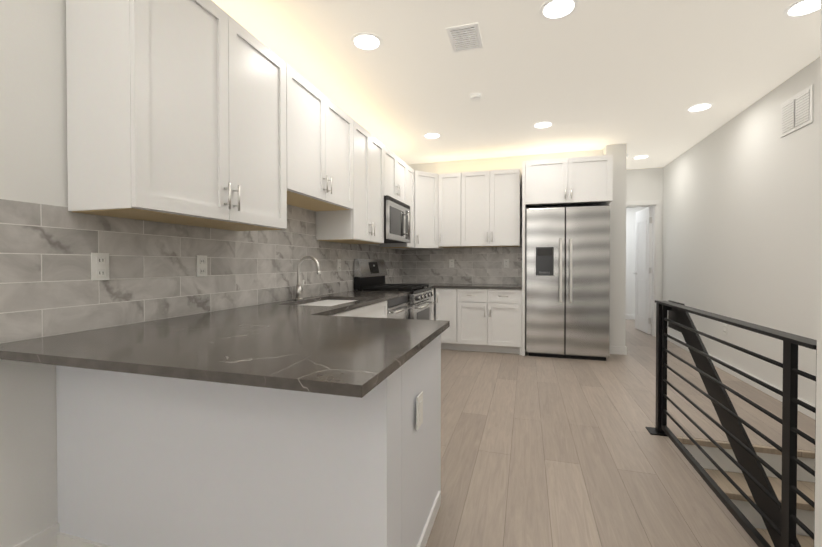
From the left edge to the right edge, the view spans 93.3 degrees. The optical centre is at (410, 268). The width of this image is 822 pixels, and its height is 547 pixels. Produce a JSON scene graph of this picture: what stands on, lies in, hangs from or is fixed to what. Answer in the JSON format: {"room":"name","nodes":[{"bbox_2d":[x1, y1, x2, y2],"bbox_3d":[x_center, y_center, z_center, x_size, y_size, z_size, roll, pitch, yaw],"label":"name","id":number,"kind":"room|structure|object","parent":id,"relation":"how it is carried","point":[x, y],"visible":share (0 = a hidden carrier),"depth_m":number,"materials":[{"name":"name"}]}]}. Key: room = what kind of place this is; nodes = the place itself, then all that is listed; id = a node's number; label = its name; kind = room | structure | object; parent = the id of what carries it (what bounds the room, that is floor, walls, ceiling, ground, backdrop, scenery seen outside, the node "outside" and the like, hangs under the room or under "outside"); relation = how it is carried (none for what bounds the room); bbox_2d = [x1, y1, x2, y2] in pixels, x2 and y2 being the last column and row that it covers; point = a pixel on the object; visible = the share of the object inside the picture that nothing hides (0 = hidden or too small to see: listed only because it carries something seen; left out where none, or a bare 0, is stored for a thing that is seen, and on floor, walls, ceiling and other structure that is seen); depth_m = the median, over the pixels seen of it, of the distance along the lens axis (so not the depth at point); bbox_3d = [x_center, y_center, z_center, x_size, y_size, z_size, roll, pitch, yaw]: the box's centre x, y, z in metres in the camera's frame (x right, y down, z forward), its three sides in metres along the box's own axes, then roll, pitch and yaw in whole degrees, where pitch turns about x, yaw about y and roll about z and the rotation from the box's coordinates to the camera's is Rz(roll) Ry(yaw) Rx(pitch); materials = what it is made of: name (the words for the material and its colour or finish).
{"room":"kitchen","nodes":[
{"label":"kitchen","id":0,"kind":"room"},
{"bbox_2d":[0,0,379,546],"bbox_3d":[-1.387,-0.198,1.679,0.120,2.560,8.720,0,1,17],"label":"wall","id":1,"kind":"structure","parent":0,"point":[33,118],"depth_m":1.43,"materials":[{"name":"white paint"}]},
{"bbox_2d":[13,523,55,546],"bbox_3d":[-1.969,1.059,-0.497,0.013,0.095,4.191,0,1,17],"label":"baseboard","id":2,"kind":"structure","parent":1,"relation":"attached to","point":[51,536],"depth_m":1.46,"materials":[{"name":"white wood"}]},
{"bbox_2d":[66,0,286,230],"bbox_3d":[-1.034,-0.730,1.927,0.386,1.005,0.950,0,1,17],"label":"upper cabinet","id":3,"kind":"object","parent":1,"relation":"attached to","point":[176,111],"visible":1,"depth_m":1.61,"materials":[{"name":"white wood"}]},
{"bbox_2d":[0,199,402,342],"bbox_3d":[-0.780,-0.132,3.483,0.012,0.732,4.653,0,1,17],"label":"backsplash","id":4,"kind":"structure","parent":1,"relation":"attached to","point":[48,287],"depth_m":1.84,"materials":[{"name":"tile"}]},
{"bbox_2d":[91,253,109,280],"bbox_3d":[-1.316,-0.007,1.648,0.010,0.117,0.072,0,1,17],"label":"electrical outlet","id":5,"kind":"object","parent":4,"relation":"attached to","point":[99,266],"visible":1,"depth_m":1.64,"materials":[{"name":"white plastic"}]},
{"bbox_2d":[196,255,206,276],"bbox_3d":[-1.163,-0.013,2.163,0.010,0.117,0.072,0,1,17],"label":"electrical outlet","id":6,"kind":"object","parent":4,"relation":"attached to","point":[201,266],"visible":1,"depth_m":2.15,"materials":[{"name":"white plastic"}]},
{"bbox_2d":[337,259,340,270],"bbox_3d":[-0.692,-0.030,3.749,0.010,0.117,0.072,0,1,17],"label":"electrical outlet","id":7,"kind":"object","parent":4,"relation":"attached to","point":[338,264],"visible":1,"depth_m":3.74,"materials":[{"name":"white plastic"}]},
{"bbox_2d":[286,64,352,210],"bbox_3d":[-0.764,-0.862,2.831,0.386,0.760,0.940,0,1,17],"label":"upper cabinet","id":8,"kind":"object","parent":1,"relation":"attached to","point":[319,132],"visible":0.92,"depth_m":2.71,"materials":[{"name":"white wood"}]},
{"bbox_2d":[316,119,383,243],"bbox_3d":[-0.527,-0.749,3.631,0.386,1.005,0.725,0,1,17],"label":"upper cabinet","id":9,"kind":"object","parent":1,"relation":"attached to","point":[361,221],"visible":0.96,"depth_m":3.46,"materials":[{"name":"white wood"}]},
{"bbox_2d":[384,145,406,204],"bbox_3d":[-0.312,-1.003,4.351,0.386,0.512,0.780,0,1,17],"label":"upper cabinet","id":10,"kind":"object","parent":1,"relation":"attached to","point":[395,176],"visible":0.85,"depth_m":4.25,"materials":[{"name":"white wood"}]},
{"bbox_2d":[384,195,409,242],"bbox_3d":[-0.273,-0.522,4.344,0.441,0.440,0.775,0,1,17],"label":"microwave","id":11,"kind":"object","parent":10,"relation":"attached to","point":[396,221],"visible":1,"depth_m":4.18,"materials":[{"name":"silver metal"}]},
{"bbox_2d":[380,165,413,247],"bbox_3d":[-0.154,-0.762,4.886,0.386,1.005,0.329,0,1,17],"label":"upper cabinet","id":12,"kind":"object","parent":1,"relation":"attached to","point":[410,186],"visible":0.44,"depth_m":4.87,"materials":[{"name":"white wood"}]},
{"bbox_2d":[392,170,442,249],"bbox_3d":[0.086,-0.768,5.316,0.600,1.000,0.629,0,1,17],"label":"upper cabinet","id":13,"kind":"object","parent":1,"relation":"attached to","point":[425,210],"visible":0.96,"depth_m":5.11,"materials":[{"name":"white wood"}]},
{"bbox_2d":[56,365,401,546],"bbox_3d":[-0.703,0.686,1.382,1.363,0.800,0.139,0,1,17],"label":"wall","id":14,"kind":"structure","parent":0,"point":[150,461],"depth_m":1.28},
{"bbox_2d":[55,523,111,546],"bbox_3d":[-0.707,1.039,1.309,1.345,0.095,0.010,0,1,17],"label":"baseboard","id":15,"kind":"structure","parent":14,"relation":"attached to","point":[62,539],"depth_m":1.48,"materials":[{"name":"white wood"}]},
{"bbox_2d":[417,491,440,546],"bbox_3d":[0.035,1.054,1.458,0.010,0.060,0.680,0,1,17],"label":"baseboard","id":16,"kind":"structure","parent":14,"relation":"attached to","point":[423,540],"depth_m":1.59,"materials":[{"name":"white wood"}]},
{"bbox_2d":[408,150,602,345],"bbox_3d":[1.180,-0.239,5.402,2.680,2.560,0.120,0,1,17],"label":"wall","id":17,"kind":"structure","parent":0,"point":[501,163],"depth_m":5.32,"materials":[{"name":"white paint"}]},
{"bbox_2d":[438,172,463,247],"bbox_3d":[0.555,-0.780,5.303,0.307,0.980,0.386,0,1,17],"label":"upper cabinet","id":18,"kind":"object","parent":17,"relation":"attached to","point":[449,210],"visible":1,"depth_m":5.16,"materials":[{"name":"white wood"}]},
{"bbox_2d":[403,246,521,283],"bbox_3d":[0.697,-0.046,5.478,1.688,0.517,0.010,0,1,17],"label":"backsplash","id":19,"kind":"structure","parent":17,"relation":"attached to","point":[478,265],"depth_m":5.45,"materials":[{"name":"tile"}]},
{"bbox_2d":[449,259,453,267],"bbox_3d":[0.578,-0.070,5.502,0.072,0.117,0.010,0,1,17],"label":"electrical outlet","id":20,"kind":"object","parent":19,"relation":"attached to","point":[451,263],"visible":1,"depth_m":5.50,"materials":[{"name":"white plastic"}]},
{"bbox_2d":[504,259,508,267],"bbox_3d":[1.300,-0.067,5.287,0.072,0.117,0.010,0,1,17],"label":"electrical outlet","id":21,"kind":"object","parent":19,"relation":"attached to","point":[506,263],"visible":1,"depth_m":5.28,"materials":[{"name":"white plastic"}]},
{"bbox_2d":[461,168,519,247],"bbox_3d":[1.060,-0.778,5.153,0.745,0.980,0.386,0,1,17],"label":"upper cabinet","id":22,"kind":"object","parent":17,"relation":"attached to","point":[490,208],"visible":1,"depth_m":5.00,"materials":[{"name":"white wood"}]},
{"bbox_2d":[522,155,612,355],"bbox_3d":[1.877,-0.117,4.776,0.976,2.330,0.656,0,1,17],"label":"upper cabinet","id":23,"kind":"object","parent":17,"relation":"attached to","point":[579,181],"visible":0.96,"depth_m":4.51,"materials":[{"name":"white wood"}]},
{"bbox_2d":[212,0,820,168],"bbox_3d":[1.314,-1.536,2.468,4.840,0.100,12.040,0,1,17],"label":"ceiling","id":24,"kind":"structure","parent":0,"point":[639,77],"depth_m":2.87,"materials":[{"name":"white paint"}]},
{"bbox_2d":[351,32,382,50],"bbox_3d":[-0.290,-1.483,2.549,0.210,0.006,0.210,0,1,17],"label":"recessed light","id":25,"kind":"object","parent":24,"relation":"in","point":[364,41],"visible":1,"depth_m":2.54,"materials":[{"name":"white plastic"}]},
{"bbox_2d":[423,132,441,138],"bbox_3d":[0.241,-1.504,4.404,0.210,0.006,0.210,0,1,17],"label":"recessed light","id":26,"kind":"object","parent":24,"relation":"in","point":[432,135],"visible":1,"depth_m":4.39,"materials":[{"name":"white plastic"}]},
{"bbox_2d":[446,23,482,52],"bbox_3d":[0.349,-1.479,2.505,0.200,0.013,0.280,0,1,17],"label":"ceiling vent","id":27,"kind":"object","parent":24,"relation":"in","point":[467,37],"visible":1,"depth_m":2.48,"materials":[{"name":"white metal"}]},
{"bbox_2d":[469,93,481,100],"bbox_3d":[0.557,-1.480,3.361,0.110,0.031,0.110,0,1,17],"label":"smoke detector","id":28,"kind":"object","parent":24,"relation":"attached to","point":[475,96],"visible":0.98,"depth_m":3.34,"materials":[{"name":"white plastic"}]},
{"bbox_2d":[533,121,553,128],"bbox_3d":[1.381,-1.500,4.066,0.210,0.006,0.210,0,1,17],"label":"recessed light","id":29,"kind":"object","parent":24,"relation":"in","point":[542,124],"visible":1,"depth_m":4.04,"materials":[{"name":"white plastic"}]},
{"bbox_2d":[539,0,578,19],"bbox_3d":[0.841,-1.480,2.213,0.210,0.006,0.210,0,1,17],"label":"recessed light","id":30,"kind":"object","parent":24,"relation":"in","point":[554,9],"visible":1,"depth_m":2.21,"materials":[{"name":"white plastic"}]},
{"bbox_2d":[632,155,649,158],"bbox_3d":[3.132,-1.514,5.287,0.210,0.006,0.210,0,1,17],"label":"recessed light","id":31,"kind":"object","parent":24,"relation":"in","point":[641,156],"visible":1,"depth_m":5.29,"materials":[{"name":"white plastic"}]},
{"bbox_2d":[686,103,713,111],"bbox_3d":[2.687,-1.495,3.615,0.210,0.006,0.210,0,1,17],"label":"recessed light","id":32,"kind":"object","parent":24,"relation":"in","point":[699,107],"visible":1,"depth_m":3.60,"materials":[{"name":"white plastic"}]},
{"bbox_2d":[783,0,820,17],"bbox_3d":[2.243,-1.479,2.192,0.210,0.006,0.210,0,1,17],"label":"recessed light","id":33,"kind":"object","parent":24,"relation":"in","point":[800,8],"visible":1,"depth_m":2.21,"materials":[{"name":"white plastic"}]},
{"bbox_2d":[603,143,626,346],"bbox_3d":[2.721,-0.240,5.491,0.224,2.560,1.570,0,1,17],"label":"wall","id":34,"kind":"structure","parent":0,"point":[617,204],"depth_m":4.73,"materials":[{"name":"white paint"}]},
{"bbox_2d":[615,346,626,354],"bbox_3d":[2.816,0.994,5.408,0.013,0.095,1.463,0,1,17],"label":"baseboard","id":35,"kind":"structure","parent":34,"relation":"attached to","point":[623,350],"depth_m":4.72,"materials":[{"name":"white wood"}]},
{"bbox_2d":[425,319,814,546],"bbox_3d":[1.314,1.198,2.498,4.840,0.250,12.040,0,1,17],"label":"floor","id":36,"kind":"structure","parent":0,"point":[536,451],"depth_m":2.29,"materials":[{"name":"brown wood"}]},
{"bbox_2d":[300,300,387,317],"bbox_3d":[-0.632,0.669,2.925,0.618,0.800,0.960,0,1,17],"label":"base cabinet","id":37,"kind":"object","parent":36,"relation":"on","point":[380,309],"depth_m":2.97,"materials":[{"name":"white wood"}]},
{"bbox_2d":[0,290,409,371],"bbox_3d":[-0.715,0.259,2.571,0.660,0.028,2.910,0,1,17],"label":"countertop","id":38,"kind":"structure","parent":37,"relation":"on","point":[97,349],"depth_m":1.55,"materials":[{"name":"stone"}]},
{"bbox_2d":[295,256,320,299],"bbox_3d":[-0.782,0.072,2.966,0.219,0.336,0.086,0,1,17],"label":"faucet","id":39,"kind":"object","parent":38,"relation":"on","point":[299,289],"visible":1,"depth_m":2.96,"materials":[{"name":"silver metal"}]},
{"bbox_2d":[354,259,435,319],"bbox_3d":[-0.144,0.475,4.323,0.717,1.157,0.762,0,1,17],"label":"gas range","id":40,"kind":"object","parent":36,"relation":"on","point":[370,274],"visible":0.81,"depth_m":4.16,"materials":[{"name":"metal"}]},
{"bbox_2d":[388,295,411,318],"bbox_3d":[-0.405,0.660,3.682,0.622,0.800,0.600,0,1,17],"label":"dishwasher","id":41,"kind":"object","parent":36,"relation":"on","point":[398,307],"depth_m":3.58,"materials":[{"name":"silver metal"}]},
{"bbox_2d":[402,334,440,546],"bbox_3d":[-0.299,0.682,1.675,0.756,0.800,0.650,0,1,17],"label":"peninsula end panel","id":42,"kind":"object","parent":36,"relation":"on","point":[421,458],"visible":0.08,"depth_m":1.48,"materials":[{"name":"white wood"}]},
{"bbox_2d":[116,311,449,397],"bbox_3d":[-0.314,0.271,1.476,0.733,0.028,1.039,0,1,17],"label":"countertop","id":43,"kind":"structure","parent":42,"relation":"on","point":[293,344],"depth_m":1.19,"materials":[{"name":"stone"}]},
{"bbox_2d":[416,391,422,429],"bbox_3d":[0.033,0.515,1.411,0.009,0.117,0.072,0,1,17],"label":"light switch","id":44,"kind":"object","parent":42,"relation":"attached to","point":[419,409],"visible":0.96,"depth_m":1.39,"materials":[{"name":"white plastic"}]},
{"bbox_2d":[431,288,433,319],"bbox_3d":[-0.033,0.647,4.881,0.654,0.800,0.360,0,1,17],"label":"base cabinet","id":45,"kind":"object","parent":36,"relation":"on","point":[432,298],"visible":0.12,"depth_m":4.92,"materials":[{"name":"white wood"}]},
{"bbox_2d":[397,283,439,288],"bbox_3d":[-0.037,0.233,4.852,0.660,0.028,0.312,0,1,17],"label":"countertop","id":46,"kind":"structure","parent":45,"relation":"on","point":[433,285],"depth_m":5.19,"materials":[{"name":"stone"}]},
{"bbox_2d":[436,288,521,354],"bbox_3d":[0.903,0.645,5.088,1.059,0.800,0.654,0,1,17],"label":"base cabinet","id":47,"kind":"object","parent":36,"relation":"on","point":[485,320],"visible":0.98,"depth_m":4.81,"materials":[{"name":"white wood"}]},
{"bbox_2d":[440,283,521,288],"bbox_3d":[0.602,0.230,5.184,1.695,0.028,0.633,0,1,17],"label":"countertop","id":48,"kind":"structure","parent":47,"relation":"on","point":[442,285],"depth_m":4.91,"materials":[{"name":"stone"}]},
{"bbox_2d":[526,204,609,360],"bbox_3d":[1.883,0.158,4.760,0.908,1.780,0.666,0,1,17],"label":"fridge","id":49,"kind":"object","parent":36,"relation":"on","point":[568,282],"visible":1,"depth_m":4.50,"materials":[{"name":"metal"}]},
{"bbox_2d":[646,300,816,546],"bbox_3d":[1.433,0.713,1.870,0.143,0.987,1.507,0,1,17],"label":"guard railing","id":50,"kind":"object","parent":36,"relation":"on","point":[781,520],"visible":0.9,"depth_m":1.60,"materials":[{"name":"black metal"}]},
{"bbox_2d":[676,436,814,546],"bbox_3d":[1.994,2.372,1.746,1.094,2.580,1.280,0,1,17],"label":"stairs","id":51,"kind":"structure","parent":36,"relation":"attached to","point":[771,456],"depth_m":2.29,"materials":[{"name":"brown wood"}]},
{"bbox_2d":[626,207,651,314],"bbox_3d":[4.066,-0.266,7.882,2.400,2.560,0.120,0,1,17],"label":"wall","id":52,"kind":"structure","parent":0,"point":[630,252],"depth_m":7.73,"materials":[{"name":"white paint"}]},
{"bbox_2d":[625,314,634,319],"bbox_3d":[4.047,0.967,7.832,2.400,0.095,0.013,0,1,17],"label":"baseboard","id":53,"kind":"structure","parent":52,"relation":"attached to","point":[627,316],"depth_m":7.73,"materials":[{"name":"white wood"}]},
{"bbox_2d":[626,167,662,299],"bbox_3d":[3.426,-0.246,6.038,0.816,2.560,0.120,0,1,17],"label":"wall","id":54,"kind":"structure","parent":0,"point":[644,184],"depth_m":5.91,"materials":[{"name":"white paint"}]},
{"bbox_2d":[633,207,651,333],"bbox_3d":[3.772,0.034,6.311,0.141,1.970,0.612,0,1,13],"label":"door leaf","id":55,"kind":"structure","parent":54,"relation":"in","point":[643,271],"depth_m":6.25,"materials":[{"name":"white wood"}]},
{"bbox_2d":[626,200,660,336],"bbox_3d":[3.417,-0.001,6.035,0.780,2.070,0.136,0,1,17],"label":"door frame","id":56,"kind":"structure","parent":54,"relation":"attached to","point":[655,205],"depth_m":5.89,"materials":[{"name":"white wood"}]},
{"bbox_2d":[662,57,819,405],"bbox_3d":[3.124,1.084,3.393,0.120,5.160,5.390,0,1,17],"label":"wall","id":57,"kind":"structure","parent":0,"point":[740,216],"depth_m":3.54,"materials":[{"name":"white paint"}]},
{"bbox_2d":[723,323,726,334],"bbox_3d":[3.239,0.627,4.006,0.010,0.117,0.072,0,1,17],"label":"outlet","id":58,"kind":"object","parent":57,"relation":"attached to","point":[724,328],"visible":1,"depth_m":4.00,"materials":[{"name":"white plastic"}]},
{"bbox_2d":[667,333,815,419],"bbox_3d":[3.249,1.009,4.044,0.013,0.095,3.830,0,1,17],"label":"baseboard","id":59,"kind":"structure","parent":57,"relation":"attached to","point":[803,410],"depth_m":3.49,"materials":[{"name":"white wood"}]},
{"bbox_2d":[781,85,812,137],"bbox_3d":[2.933,-1.187,2.961,0.013,0.270,0.360,0,1,17],"label":"air vent","id":60,"kind":"object","parent":57,"relation":"in","point":[796,111],"visible":1,"depth_m":2.93,"materials":[{"name":"white metal"}]},
{"bbox_2d":[814,0,821,546],"bbox_3d":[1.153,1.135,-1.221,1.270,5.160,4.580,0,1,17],"label":"column","id":61,"kind":"structure","parent":0,"point":[818,499],"depth_m":1.13,"materials":[{"name":"white paint"}]}
]}

